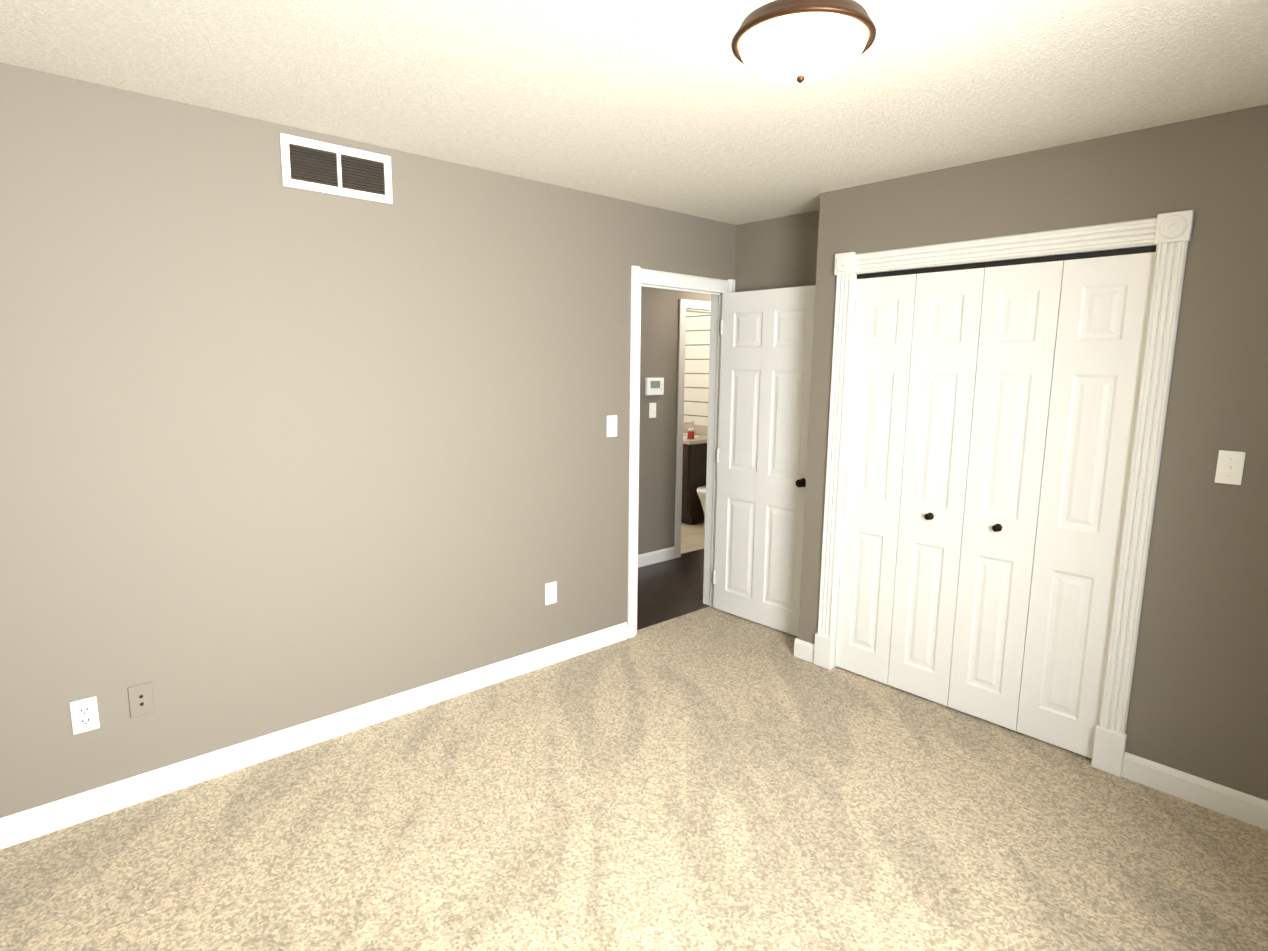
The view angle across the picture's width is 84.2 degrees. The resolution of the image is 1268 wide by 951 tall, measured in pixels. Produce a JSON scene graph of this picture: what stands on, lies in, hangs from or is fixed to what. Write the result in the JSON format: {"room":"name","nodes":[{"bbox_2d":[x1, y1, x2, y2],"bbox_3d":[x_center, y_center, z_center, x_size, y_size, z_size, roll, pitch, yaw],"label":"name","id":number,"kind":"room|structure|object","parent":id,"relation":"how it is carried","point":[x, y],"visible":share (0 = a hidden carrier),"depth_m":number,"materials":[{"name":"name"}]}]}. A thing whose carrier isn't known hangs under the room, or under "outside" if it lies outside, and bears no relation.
{"room":"empty bedroom","nodes":[
{"label":"empty bedroom","id":0,"kind":"room"},
{"bbox_2d":[0,62,735,817],"bbox_3d":[-0.097,-0.256,3.945,7.220,2.440,0.120,-7,12,-42],"label":"wall","id":1,"kind":"structure","parent":0,"point":[276,454],"depth_m":2.69,"materials":[{"name":"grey paint"}]},
{"bbox_2d":[70,696,99,734],"bbox_3d":[-1.875,0.820,2.396,0.072,0.116,0.010,-7,12,-42],"label":"electrical outlet","id":2,"kind":"object","parent":1,"relation":"attached to","point":[84,716],"visible":1,"depth_m":2.39,"materials":[{"name":"white plastic"}]},
{"bbox_2d":[127,682,154,717],"bbox_3d":[-1.758,0.802,2.503,0.072,0.116,0.007,-7,12,-42],"label":"outlet plate","id":3,"kind":"object","parent":1,"relation":"attached to","point":[141,700],"visible":1,"depth_m":2.50,"materials":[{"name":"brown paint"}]},
{"bbox_2d":[0,622,627,848],"bbox_3d":[-1.345,1.073,2.924,3.520,0.100,0.014,-7,12,-42],"label":"baseboard","id":4,"kind":"structure","parent":1,"relation":"attached to","point":[31,823],"depth_m":2.81,"materials":[{"name":"white wood"}]},
{"bbox_2d":[279,133,392,203],"bbox_3d":[-1.148,-1.188,2.732,0.420,0.185,0.010,-7,12,-42],"label":"air vent","id":5,"kind":"object","parent":1,"relation":"in","point":[324,167],"visible":1,"depth_m":2.72,"materials":[{"name":"white metal"}]},
{"bbox_2d":[545,581,556,604],"bbox_3d":[-0.436,0.620,3.689,0.072,0.116,0.010,-7,12,-42],"label":"electrical outlet","id":6,"kind":"object","parent":1,"relation":"attached to","point":[551,593],"visible":1,"depth_m":3.69,"materials":[{"name":"white plastic"}]},
{"bbox_2d":[607,415,616,436],"bbox_3d":[-0.117,-0.269,3.830,0.072,0.116,0.017,-7,12,-42],"label":"light switch","id":7,"kind":"object","parent":1,"relation":"attached to","point":[612,426],"visible":1,"depth_m":3.83,"materials":[{"name":"white plastic"}]},
{"bbox_2d":[627,266,735,637],"bbox_3d":[0.254,-0.139,4.285,0.874,2.111,0.150,-7,12,-42],"label":"door frame","id":8,"kind":"structure","parent":1,"relation":"attached to","point":[713,431],"depth_m":4.10,"materials":[{"name":"white wood"}]},
{"bbox_2d":[713,285,815,636],"bbox_3d":[0.783,-0.083,4.212,0.147,2.010,0.713,-7,12,-42],"label":"entry door","id":9,"kind":"structure","parent":8,"relation":"attached to","point":[766,365],"depth_m":4.20,"materials":[{"name":"white wood"}]},
{"bbox_2d":[0,606,1267,950],"bbox_3d":[0.193,1.314,1.911,4.640,0.030,3.720,-7,12,-42],"label":"floor carpet","id":10,"kind":"object","parent":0,"point":[708,780],"visible":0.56,"depth_m":2.37,"materials":[{"name":"beige carpet"}]},
{"bbox_2d":[0,0,1267,224],"bbox_3d":[0.143,-1.480,3.503,7.220,0.120,6.790,-7,12,-42],"label":"ceiling","id":11,"kind":"structure","parent":0,"point":[674,106],"depth_m":2.14,"materials":[{"name":"white paint"}]},
{"bbox_2d":[731,0,875,84],"bbox_3d":[0.430,-1.081,1.800,0.360,0.139,0.360,-7,12,-42],"label":"ceiling light","id":12,"kind":"object","parent":11,"relation":"attached to","point":[793,42],"visible":1,"depth_m":1.70,"materials":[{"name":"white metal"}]},
{"bbox_2d":[638,286,684,554],"bbox_3d":[-0.848,-0.376,4.657,3.240,2.440,0.120,-7,12,-42],"label":"wall","id":13,"kind":"structure","parent":0,"point":[658,433],"depth_m":5.53,"materials":[{"name":"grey paint"}]},
{"bbox_2d":[649,403,655,417],"bbox_3d":[0.149,-0.507,5.460,0.072,0.116,0.017,-7,12,-42],"label":"light switch","id":14,"kind":"object","parent":13,"relation":"attached to","point":[652,410],"visible":1,"depth_m":5.46,"materials":[{"name":"white plastic"}]},
{"bbox_2d":[645,378,663,394],"bbox_3d":[0.160,-0.690,5.429,0.180,0.135,0.032,-7,12,-42],"label":"thermostat","id":15,"kind":"object","parent":13,"relation":"attached to","point":[654,386],"visible":0.98,"depth_m":5.41,"materials":[{"name":"white plastic"}]},
{"bbox_2d":[638,547,674,567],"bbox_3d":[-0.803,0.787,4.800,3.075,0.100,0.014,-7,12,-42],"label":"baseboard","id":16,"kind":"structure","parent":13,"relation":"attached to","point":[654,557],"depth_m":5.68,"materials":[{"name":"white wood"}]},
{"bbox_2d":[674,299,710,557],"bbox_3d":[0.628,-0.398,6.003,0.864,2.102,0.135,-7,12,-42],"label":"door frame","id":17,"kind":"structure","parent":13,"relation":"attached to","point":[684,304],"depth_m":5.67,"materials":[{"name":"white wood"}]},
{"bbox_2d":[637,548,708,629],"bbox_3d":[0.233,0.807,5.172,5.300,0.028,1.110,-7,12,-42],"label":"floor","id":18,"kind":"structure","parent":0,"point":[669,589],"depth_m":5.03,"materials":[{"name":"brown wood"}]},
{"bbox_2d":[639,204,729,279],"bbox_3d":[0.266,-1.312,4.104,0.750,0.395,0.120,-7,12,-42],"label":"wall","id":19,"kind":"structure","parent":0,"point":[677,242],"depth_m":4.03,"materials":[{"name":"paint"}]},
{"bbox_2d":[681,522,704,553],"bbox_3d":[-0.002,0.524,6.970,2.240,0.029,2.020,-7,12,-42],"label":"floor","id":20,"kind":"structure","parent":0,"point":[693,537],"depth_m":6.56,"materials":[{"name":"beige tile"}]},
{"bbox_2d":[681,421,707,524],"bbox_3d":[0.467,-0.066,7.427,0.580,1.005,0.860,-7,12,-42],"label":"bathroom vanity","id":21,"kind":"object","parent":20,"relation":"on","point":[694,465],"visible":0.19,"depth_m":7.02,"materials":[{"name":"brown wood"}]},
{"bbox_2d":[687,428,693,438],"bbox_3d":[0.570,-0.419,7.025,0.068,0.106,0.068,-7,12,-42],"label":"candle","id":22,"kind":"object","parent":21,"relation":"on","point":[690,433],"visible":1,"depth_m":7.00,"materials":[{"name":"red wax"}]},
{"bbox_2d":[697,486,705,528],"bbox_3d":[0.897,0.132,6.897,0.683,0.785,0.420,-7,12,-42],"label":"toilet","id":23,"kind":"object","parent":20,"relation":"on","point":[701,491],"visible":0.04,"depth_m":6.74,"materials":[{"name":"white ceramic"}]},
{"bbox_2d":[683,312,710,425],"bbox_3d":[0.817,-0.794,7.463,0.120,2.440,1.840,-7,12,-42],"label":"wall","id":24,"kind":"structure","parent":0,"point":[697,357],"depth_m":7.48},
{"bbox_2d":[685,291,710,301],"bbox_3d":[0.636,-1.573,5.825,0.740,0.400,0.120,-7,12,-42],"label":"lintel","id":25,"kind":"object","parent":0,"point":[697,296],"depth_m":5.66,"materials":[{"name":"brown paint"}]},
{"bbox_2d":[735,211,818,291],"bbox_3d":[0.974,-0.285,4.207,0.120,2.440,0.930,-7,12,-42],"label":"wall","id":26,"kind":"structure","parent":0,"point":[777,253],"depth_m":4.12,"materials":[{"name":"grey paint"}]},
{"bbox_2d":[798,104,1267,800],"bbox_3d":[1.924,-0.038,2.692,0.120,2.440,2.860,-7,12,-42],"label":"wall","id":27,"kind":"structure","parent":0,"point":[1198,704],"depth_m":2.53,"materials":[{"name":"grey paint"}]},
{"bbox_2d":[794,638,813,662],"bbox_3d":[0.937,0.957,3.830,0.014,0.100,0.140,-7,12,-42],"label":"baseboard","id":28,"kind":"structure","parent":27,"relation":"attached to","point":[803,650],"depth_m":3.83,"materials":[{"name":"white wood"}]},
{"bbox_2d":[835,268,984,705],"bbox_3d":[1.280,0.063,3.361,0.068,1.995,0.599,-7,12,-42],"label":"bifold closet door","id":29,"kind":"structure","parent":27,"relation":"in","point":[915,354],"depth_m":3.34,"materials":[{"name":"white wood"}]},
{"bbox_2d":[817,218,1187,733],"bbox_3d":[1.512,0.082,3.166,0.120,2.048,1.243,-7,12,-42],"label":"door frame","id":30,"kind":"structure","parent":27,"relation":"attached to","point":[845,454],"depth_m":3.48,"materials":[{"name":"white wood"}]},
{"bbox_2d":[813,210,1193,776],"bbox_3d":[1.456,0.047,3.108,0.034,2.132,1.405,-7,12,-42],"label":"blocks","id":31,"kind":"object","parent":27,"relation":"attached to","point":[1109,747],"visible":1,"depth_m":2.77,"materials":[{"name":"white wood"}]},
{"bbox_2d":[857,246,1155,278],"bbox_3d":[1.509,-0.900,2.999,0.044,0.019,1.203,-7,12,-42],"label":"trim","id":32,"kind":"structure","parent":27,"relation":"attached to","point":[1127,251],"depth_m":2.89,"materials":[{"name":"black metal"}]},
{"bbox_2d":[948,252,1155,758],"bbox_3d":[1.685,0.136,2.922,0.068,1.995,0.599,-7,12,-42],"label":"bifold closet door","id":33,"kind":"structure","parent":27,"relation":"in","point":[1060,359],"depth_m":2.90,"materials":[{"name":"white wood"}]},
{"bbox_2d":[1121,752,1267,829],"bbox_3d":[2.331,1.209,2.317,0.014,0.100,1.223,-7,12,-42],"label":"baseboard","id":34,"kind":"structure","parent":27,"relation":"attached to","point":[1235,804],"depth_m":2.58,"materials":[{"name":"white wood"}]},
{"bbox_2d":[1215,450,1245,484],"bbox_3d":[2.066,-0.027,2.433,0.017,0.116,0.072,-7,12,-42],"label":"light switch","id":35,"kind":"object","parent":27,"relation":"attached to","point":[1230,467],"visible":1,"depth_m":2.43,"materials":[{"name":"white plastic"}]}
]}

